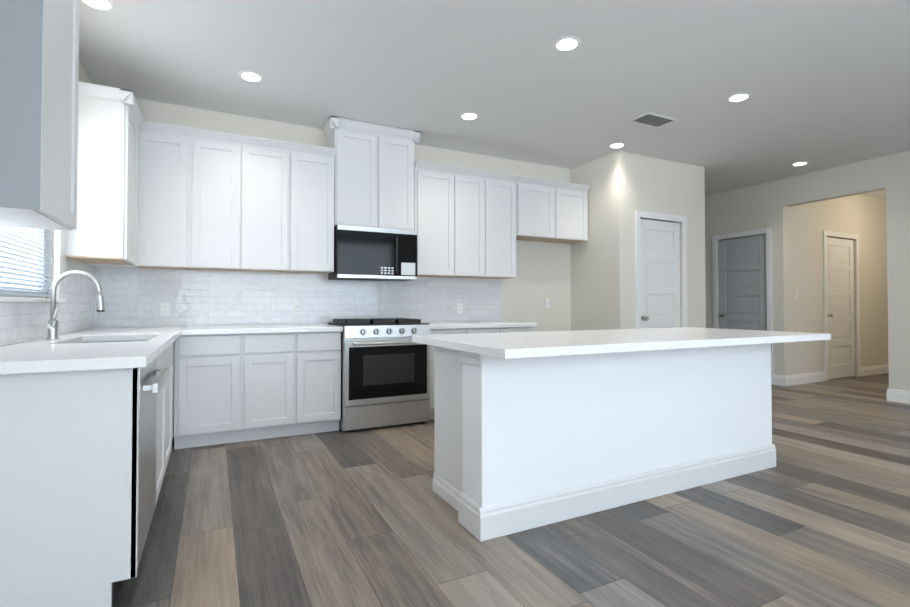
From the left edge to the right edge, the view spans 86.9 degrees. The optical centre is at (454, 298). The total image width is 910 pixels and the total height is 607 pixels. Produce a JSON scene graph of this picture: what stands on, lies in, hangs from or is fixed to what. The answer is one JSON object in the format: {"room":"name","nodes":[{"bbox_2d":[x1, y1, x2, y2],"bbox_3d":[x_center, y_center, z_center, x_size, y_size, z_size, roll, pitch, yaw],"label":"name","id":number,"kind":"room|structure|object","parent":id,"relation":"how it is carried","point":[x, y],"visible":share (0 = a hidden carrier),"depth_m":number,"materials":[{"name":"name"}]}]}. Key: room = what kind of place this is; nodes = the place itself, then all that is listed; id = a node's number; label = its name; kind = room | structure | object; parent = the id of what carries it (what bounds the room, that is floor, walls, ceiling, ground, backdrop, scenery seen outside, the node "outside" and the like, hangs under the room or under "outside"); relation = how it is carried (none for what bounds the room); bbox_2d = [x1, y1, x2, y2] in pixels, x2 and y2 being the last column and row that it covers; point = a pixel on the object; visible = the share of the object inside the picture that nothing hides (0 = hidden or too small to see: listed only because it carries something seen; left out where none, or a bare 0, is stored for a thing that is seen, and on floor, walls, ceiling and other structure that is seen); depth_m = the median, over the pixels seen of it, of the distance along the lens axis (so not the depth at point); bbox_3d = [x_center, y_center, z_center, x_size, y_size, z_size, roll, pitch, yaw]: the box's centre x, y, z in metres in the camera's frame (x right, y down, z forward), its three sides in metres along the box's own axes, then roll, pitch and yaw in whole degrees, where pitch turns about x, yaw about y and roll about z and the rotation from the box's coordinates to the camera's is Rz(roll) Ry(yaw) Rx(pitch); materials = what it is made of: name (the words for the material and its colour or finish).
{"room":"kitchen","nodes":[
{"label":"kitchen","id":0,"kind":"room"},
{"bbox_2d":[0,60,95,346],"bbox_3d":[-1.214,-0.313,0.397,0.128,2.820,7.940,0,-1,-27],"label":"wall","id":1,"kind":"structure","parent":0,"point":[20,322],"depth_m":2.95,"materials":[{"name":"white paint"}]},
{"bbox_2d":[0,227,45,298],"bbox_3d":[-2.288,-0.572,2.469,0.050,1.138,0.998,0,-1,-27],"label":"window","id":2,"kind":"structure","parent":1,"relation":"in","point":[23,250],"depth_m":2.64,"materials":[{"name":"glass"}]},
{"bbox_2d":[0,227,53,296],"bbox_3d":[-2.243,-0.577,2.491,0.030,1.123,0.980,0,-1,-27],"label":"window blinds","id":3,"kind":"object","parent":2,"relation":"attached to","point":[17,288],"visible":0.25,"depth_m":2.51,"materials":[{"name":"white plastic"}]},
{"bbox_2d":[0,297,65,302],"bbox_3d":[-2.223,0.010,2.493,0.095,0.021,1.060,0,-1,-27],"label":"window sill","id":4,"kind":"structure","parent":1,"relation":"attached to","point":[10,299],"depth_m":2.36,"materials":[{"name":"white paint"}]},
{"bbox_2d":[0,0,78,230],"bbox_3d":[-1.640,-0.855,1.778,0.358,1.125,0.595,0,-1,-27],"label":"upper cabinet","id":5,"kind":"object","parent":1,"relation":"attached to","point":[39,57],"visible":1,"depth_m":1.63,"materials":[{"name":"white paint"}]},
{"bbox_2d":[65,81,142,267],"bbox_3d":[-2.522,-0.818,3.529,0.358,1.125,0.937,0,-1,-27],"label":"upper cabinet","id":6,"kind":"object","parent":1,"relation":"attached to","point":[110,120],"visible":0.94,"depth_m":3.17,"materials":[{"name":"white paint"}]},
{"bbox_2d":[95,98,570,331],"bbox_3d":[-0.743,-0.243,5.007,4.877,2.820,0.128,0,-1,-27],"label":"wall","id":7,"kind":"structure","parent":0,"point":[134,297],"depth_m":4.64,"materials":[{"name":"white tile"}]},
{"bbox_2d":[160,302,169,315],"bbox_3d":[-2.455,0.093,4.062,0.070,0.114,0.007,0,-1,-27],"label":"electrical outlet","id":8,"kind":"object","parent":7,"relation":"attached to","point":[164,308],"visible":1,"depth_m":4.06,"materials":[{"name":"white plastic"}]},
{"bbox_2d":[135,120,202,269],"bbox_3d":[-2.348,-0.818,3.958,0.442,1.112,0.328,0,-1,-27],"label":"upper cabinet","id":9,"kind":"object","parent":7,"relation":"attached to","point":[170,157],"depth_m":3.82,"materials":[{"name":"white paint"}]},
{"bbox_2d":[203,129,250,271],"bbox_3d":[-2.053,-0.815,4.107,0.518,1.112,0.328,0,-1,-27],"label":"upper cabinet","id":10,"kind":"object","parent":7,"relation":"attached to","point":[215,200],"depth_m":4.01,"materials":[{"name":"white paint"}]},
{"bbox_2d":[251,136,298,271],"bbox_3d":[-1.705,-0.813,4.282,0.530,1.112,0.328,0,-1,-27],"label":"upper cabinet","id":11,"kind":"object","parent":7,"relation":"attached to","point":[274,163],"depth_m":4.18,"materials":[{"name":"white paint"}]},
{"bbox_2d":[294,303,301,314],"bbox_3d":[-1.490,0.100,4.548,0.070,0.114,0.007,0,-1,-27],"label":"electrical outlet","id":12,"kind":"object","parent":7,"relation":"attached to","point":[297,308],"visible":1,"depth_m":4.55,"materials":[{"name":"white plastic"}]},
{"bbox_2d":[299,144,334,273],"bbox_3d":[-1.383,-0.810,4.445,0.460,1.112,0.328,0,-1,-27],"label":"upper cabinet","id":13,"kind":"object","parent":7,"relation":"attached to","point":[316,163],"depth_m":4.34,"materials":[{"name":"white paint"}]},
{"bbox_2d":[323,116,420,229],"bbox_3d":[-0.815,-1.163,4.719,0.890,0.981,0.358,0,-1,-27],"label":"upper cabinet","id":14,"kind":"object","parent":7,"relation":"attached to","point":[374,164],"visible":0.81,"depth_m":4.57,"materials":[{"name":"white paint"}]},
{"bbox_2d":[328,224,416,280],"bbox_3d":[-0.798,-0.423,4.677,0.775,0.480,0.428,0,-1,-27],"label":"microwave","id":15,"kind":"object","parent":14,"relation":"attached to","point":[373,253],"visible":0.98,"depth_m":4.50,"materials":[{"name":"black glass"}]},
{"bbox_2d":[457,303,462,313],"bbox_3d":[0.055,0.112,5.326,0.070,0.114,0.007,0,-1,-27],"label":"electrical outlet","id":16,"kind":"object","parent":7,"relation":"attached to","point":[459,307],"visible":1,"depth_m":5.32,"materials":[{"name":"white plastic"}]},
{"bbox_2d":[414,161,518,278],"bbox_3d":[0.082,-0.793,5.165,1.209,1.125,0.358,0,-1,-27],"label":"upper cabinet","id":17,"kind":"object","parent":7,"relation":"attached to","point":[464,222],"visible":0.92,"depth_m":5.02,"materials":[{"name":"white paint"}]},
{"bbox_2d":[545,299,549,307],"bbox_3d":[1.127,0.060,5.866,0.070,0.114,0.008,0,-1,-27],"label":"light switch","id":18,"kind":"object","parent":7,"relation":"attached to","point":[547,305],"visible":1,"depth_m":5.86,"materials":[{"name":"white plastic"}]},
{"bbox_2d":[516,175,589,243],"bbox_3d":[1.082,-1.020,5.673,1.023,0.655,0.358,0,-1,-27],"label":"upper cabinet","id":19,"kind":"object","parent":7,"relation":"attached to","point":[553,211],"visible":0.96,"depth_m":5.53,"materials":[{"name":"white paint"}]},
{"bbox_2d":[79,0,909,199],"bbox_3d":[3.640,-1.708,4.016,12.500,0.080,10.400,0,-1,-27],"label":"ceiling","id":20,"kind":"structure","parent":0,"point":[825,84],"depth_m":3.55,"materials":[{"name":"white paint"}]},
{"bbox_2d":[80,0,115,10],"bbox_3d":[-2.036,-1.684,2.724,0.184,0.007,0.184,0,-1,-27],"label":"recessed light","id":21,"kind":"object","parent":20,"relation":"in","point":[105,5],"visible":0.98,"depth_m":2.75,"materials":[{"name":"white paint"}]},
{"bbox_2d":[238,70,263,81],"bbox_3d":[-1.538,-1.670,3.619,0.184,0.007,0.184,0,-1,-27],"label":"recessed light","id":22,"kind":"object","parent":20,"relation":"in","point":[249,76],"visible":1,"depth_m":3.61,"materials":[{"name":"white paint"}]},
{"bbox_2d":[460,112,479,119],"bbox_3d":[0.132,-1.659,4.376,0.184,0.007,0.184,0,-1,-27],"label":"recessed light","id":23,"kind":"object","parent":20,"relation":"in","point":[469,116],"visible":1,"depth_m":4.37,"materials":[{"name":"white paint"}]},
{"bbox_2d":[553,36,580,51],"bbox_3d":[0.740,-1.677,3.171,0.184,0.007,0.184,0,-1,-27],"label":"recessed light","id":24,"kind":"object","parent":20,"relation":"in","point":[567,43],"visible":1,"depth_m":3.16,"materials":[{"name":"white paint"}]},
{"bbox_2d":[608,142,625,147],"bbox_3d":[1.746,-1.647,5.174,0.184,0.007,0.184,0,-1,-27],"label":"recessed light","id":25,"kind":"object","parent":20,"relation":"in","point":[617,145],"visible":0.98,"depth_m":5.16,"materials":[{"name":"white paint"}]},
{"bbox_2d":[629,112,676,127],"bbox_3d":[1.845,-1.656,4.466,0.380,0.010,0.220,0,-1,-27],"label":"ceiling vent","id":26,"kind":"object","parent":20,"relation":"in","point":[653,119],"visible":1,"depth_m":4.46,"materials":[{"name":"white metal"}]},
{"bbox_2d":[726,92,751,101],"bbox_3d":[2.356,-1.665,3.985,0.184,0.007,0.184,0,-1,-27],"label":"recessed light","id":27,"kind":"object","parent":20,"relation":"in","point":[738,97],"visible":1,"depth_m":3.97,"materials":[{"name":"white paint"}]},
{"bbox_2d":[791,161,808,165],"bbox_3d":[4.198,-1.636,5.842,0.184,0.007,0.184,0,-1,-27],"label":"recessed light","id":28,"kind":"object","parent":20,"relation":"in","point":[800,163],"visible":1,"depth_m":5.82,"materials":[{"name":"white paint"}]},
{"bbox_2d":[114,373,909,606],"bbox_3d":[3.640,1.176,3.972,12.500,0.050,10.400,0,-1,-27],"label":"floor","id":29,"kind":"structure","parent":0,"point":[818,515],"depth_m":2.30,"materials":[{"name":"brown wood"}]},
{"bbox_2d":[0,375,175,566],"bbox_3d":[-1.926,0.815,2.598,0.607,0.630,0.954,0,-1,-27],"label":"base cabinet","id":30,"kind":"object","parent":29,"relation":"on","point":[69,442],"depth_m":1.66,"materials":[{"name":"white paint"}]},
{"bbox_2d":[48,337,179,449],"bbox_3d":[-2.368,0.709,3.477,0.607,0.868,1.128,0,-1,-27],"label":"base cabinet","id":31,"kind":"object","parent":29,"relation":"on","point":[170,357],"depth_m":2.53,"materials":[{"name":"white paint"}]},
{"bbox_2d":[0,327,183,374],"bbox_3d":[-1.989,0.243,2.777,0.630,0.040,2.714,0,-1,-27],"label":"countertop","id":32,"kind":"structure","parent":31,"relation":"on","point":[68,352],"depth_m":1.93,"materials":[{"name":"white stone"}]},
{"bbox_2d":[46,270,104,338],"bbox_3d":[-2.060,0.033,2.604,0.256,0.372,0.096,0,-1,-27],"label":"faucet","id":33,"kind":"object","parent":32,"relation":"on","point":[52,326],"visible":1,"depth_m":2.58,"materials":[{"name":"silver metal"}]},
{"bbox_2d":[81,340,147,342],"bbox_3d":[-1.906,0.373,2.663,0.424,0.221,0.734,0,-1,-27],"label":"sink basin","id":34,"kind":"object","parent":32,"relation":"in","point":[110,341],"visible":0.02,"depth_m":2.96,"materials":[{"name":"silver metal"}]},
{"bbox_2d":[132,327,167,327],"bbox_3d":[-2.441,0.257,3.708,0.360,0.040,0.644,0,-1,-27],"label":"countertop","id":35,"kind":"structure","parent":31,"relation":"on","point":[132,327],"depth_m":3.96,"materials":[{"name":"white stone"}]},
{"bbox_2d":[112,358,168,606],"bbox_3d":[-1.536,0.687,1.919,0.636,0.866,0.604,0,-1,-27],"label":"dishwasher","id":36,"kind":"object","parent":29,"relation":"on","point":[152,379],"visible":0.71,"depth_m":1.94,"materials":[{"name":"silver metal"}]},
{"bbox_2d":[176,333,255,448],"bbox_3d":[-1.987,0.717,3.960,0.538,0.868,0.608,0,-1,-27],"label":"base cabinet","id":37,"kind":"object","parent":29,"relation":"on","point":[218,371],"depth_m":3.71,"materials":[{"name":"white paint"}]},
{"bbox_2d":[180,324,342,334],"bbox_3d":[-1.635,0.263,4.114,1.205,0.040,0.644,0,-1,-27],"label":"countertop","id":38,"kind":"structure","parent":37,"relation":"on","point":[193,330],"depth_m":3.92,"materials":[{"name":"white stone"}]},
{"bbox_2d":[256,332,307,439],"bbox_3d":[-1.636,0.719,4.137,0.548,0.868,0.608,0,-1,-27],"label":"base cabinet","id":39,"kind":"object","parent":29,"relation":"on","point":[281,358],"depth_m":3.92,"materials":[{"name":"white paint"}]},
{"bbox_2d":[308,331,340,433],"bbox_3d":[-1.315,0.722,4.298,0.454,0.868,0.608,0,-1,-27],"label":"base cabinet","id":40,"kind":"object","parent":29,"relation":"on","point":[324,348],"depth_m":4.08,"materials":[{"name":"white paint"}]},
{"bbox_2d":[328,318,430,431],"bbox_3d":[-0.714,0.679,4.510,0.794,0.962,0.717,0,-1,-27],"label":"range","id":41,"kind":"object","parent":29,"relation":"on","point":[385,372],"visible":0.92,"depth_m":4.23,"materials":[{"name":"silver metal"}]},
{"bbox_2d":[429,327,531,419],"bbox_3d":[0.145,0.733,5.034,1.192,0.869,0.608,0,-1,-27],"label":"base cabinet","id":42,"kind":"object","parent":29,"relation":"on","point":[466,331],"visible":0.12,"depth_m":4.60,"materials":[{"name":"white paint"}]},
{"bbox_2d":[423,321,536,328],"bbox_3d":[0.166,0.277,5.029,1.226,0.040,0.629,0,-1,-27],"label":"countertop","id":43,"kind":"structure","parent":42,"relation":"on","point":[459,325],"depth_m":4.84,"materials":[{"name":"white stone"}]},
{"bbox_2d":[420,343,775,541],"bbox_3d":[0.993,0.703,3.045,2.307,0.869,0.687,0,-1,-27],"label":"kitchen island","id":44,"kind":"object","parent":29,"relation":"on","point":[532,430],"depth_m":2.59,"materials":[{"name":"white paint"}]},
{"bbox_2d":[412,327,830,358],"bbox_3d":[1.082,0.246,3.000,2.485,0.040,1.040,0,-1,-27],"label":"island countertop","id":45,"kind":"structure","parent":44,"relation":"on","point":[545,344],"depth_m":2.59,"materials":[{"name":"white stone"}]},
{"bbox_2d":[570,150,705,330],"bbox_3d":[1.887,-0.215,6.806,1.440,2.820,2.600,0,-1,-27],"label":"wall","id":46,"kind":"structure","parent":0,"point":[624,186],"depth_m":5.63,"materials":[{"name":"white paint"}]},
{"bbox_2d":[640,219,680,328],"bbox_3d":[2.421,0.130,5.619,0.698,2.077,0.101,0,-1,-27],"label":"pantry door","id":47,"kind":"structure","parent":46,"relation":"in","point":[660,277],"depth_m":5.64,"materials":[{"name":"white wood"}]},
{"bbox_2d":[635,210,687,328],"bbox_3d":[2.423,0.093,5.605,0.852,2.167,0.017,0,-1,-27],"label":"door frame","id":48,"kind":"structure","parent":46,"relation":"attached to","point":[660,216],"depth_m":5.53,"materials":[{"name":"white paint"}]},
{"bbox_2d":[705,151,909,390],"bbox_3d":[5.372,-0.245,4.867,0.120,2.820,10.000,0,-1,-27],"label":"wall","id":49,"kind":"structure","parent":0,"point":[760,206],"depth_m":6.19,"materials":[{"name":"white paint"}]},
{"bbox_2d":[712,228,772,383],"bbox_3d":[4.196,0.112,7.043,0.017,2.172,0.881,0,-1,-27],"label":"door frame","id":50,"kind":"structure","parent":49,"relation":"attached to","point":[766,231],"depth_m":6.73,"materials":[{"name":"white paint"}]},
{"bbox_2d":[719,235,766,330],"bbox_3d":[4.208,0.149,7.049,0.101,2.082,0.717,0,-1,-27],"label":"hall door","id":51,"kind":"structure","parent":49,"relation":"in","point":[742,287],"depth_m":7.05,"materials":[{"name":"grey wood"}]},
{"bbox_2d":[772,374,909,403],"bbox_3d":[5.462,1.092,4.668,0.154,0.140,9.599,0,-1,-27],"label":"baseboard","id":52,"kind":"structure","parent":49,"relation":"attached to","point":[896,395],"depth_m":5.48,"materials":[{"name":"white paint"}]},
{"bbox_2d":[788,194,888,376],"bbox_3d":[6.411,-0.204,7.573,4.170,2.820,0.120,0,-1,-27],"label":"wall","id":53,"kind":"structure","parent":0,"point":[863,217],"depth_m":7.15,"materials":[{"name":"white paint"}]},
{"bbox_2d":[794,290,797,297],"bbox_3d":[4.716,-0.058,6.634,0.070,0.114,0.008,0,-1,-27],"label":"light switch","id":54,"kind":"object","parent":53,"relation":"attached to","point":[795,293],"visible":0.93,"depth_m":6.63,"materials":[{"name":"white plastic"}]},
{"bbox_2d":[790,364,888,384],"bbox_3d":[6.384,1.135,7.462,4.040,0.140,0.016,0,-1,-27],"label":"baseboard","id":55,"kind":"structure","parent":53,"relation":"attached to","point":[804,378],"depth_m":6.88,"materials":[{"name":"white paint"}]},
{"bbox_2d":[827,237,854,378],"bbox_3d":[5.788,0.146,7.192,0.820,2.092,0.101,0,-1,-27],"label":"room door","id":56,"kind":"structure","parent":53,"relation":"in","point":[840,306],"depth_m":7.22,"materials":[{"name":"white wood"}]},
{"bbox_2d":[823,231,860,380],"bbox_3d":[5.794,0.109,7.180,0.984,2.182,0.017,0,-1,-27],"label":"door frame","id":57,"kind":"structure","parent":53,"relation":"attached to","point":[839,234],"depth_m":7.11,"materials":[{"name":"white paint"}]}
]}

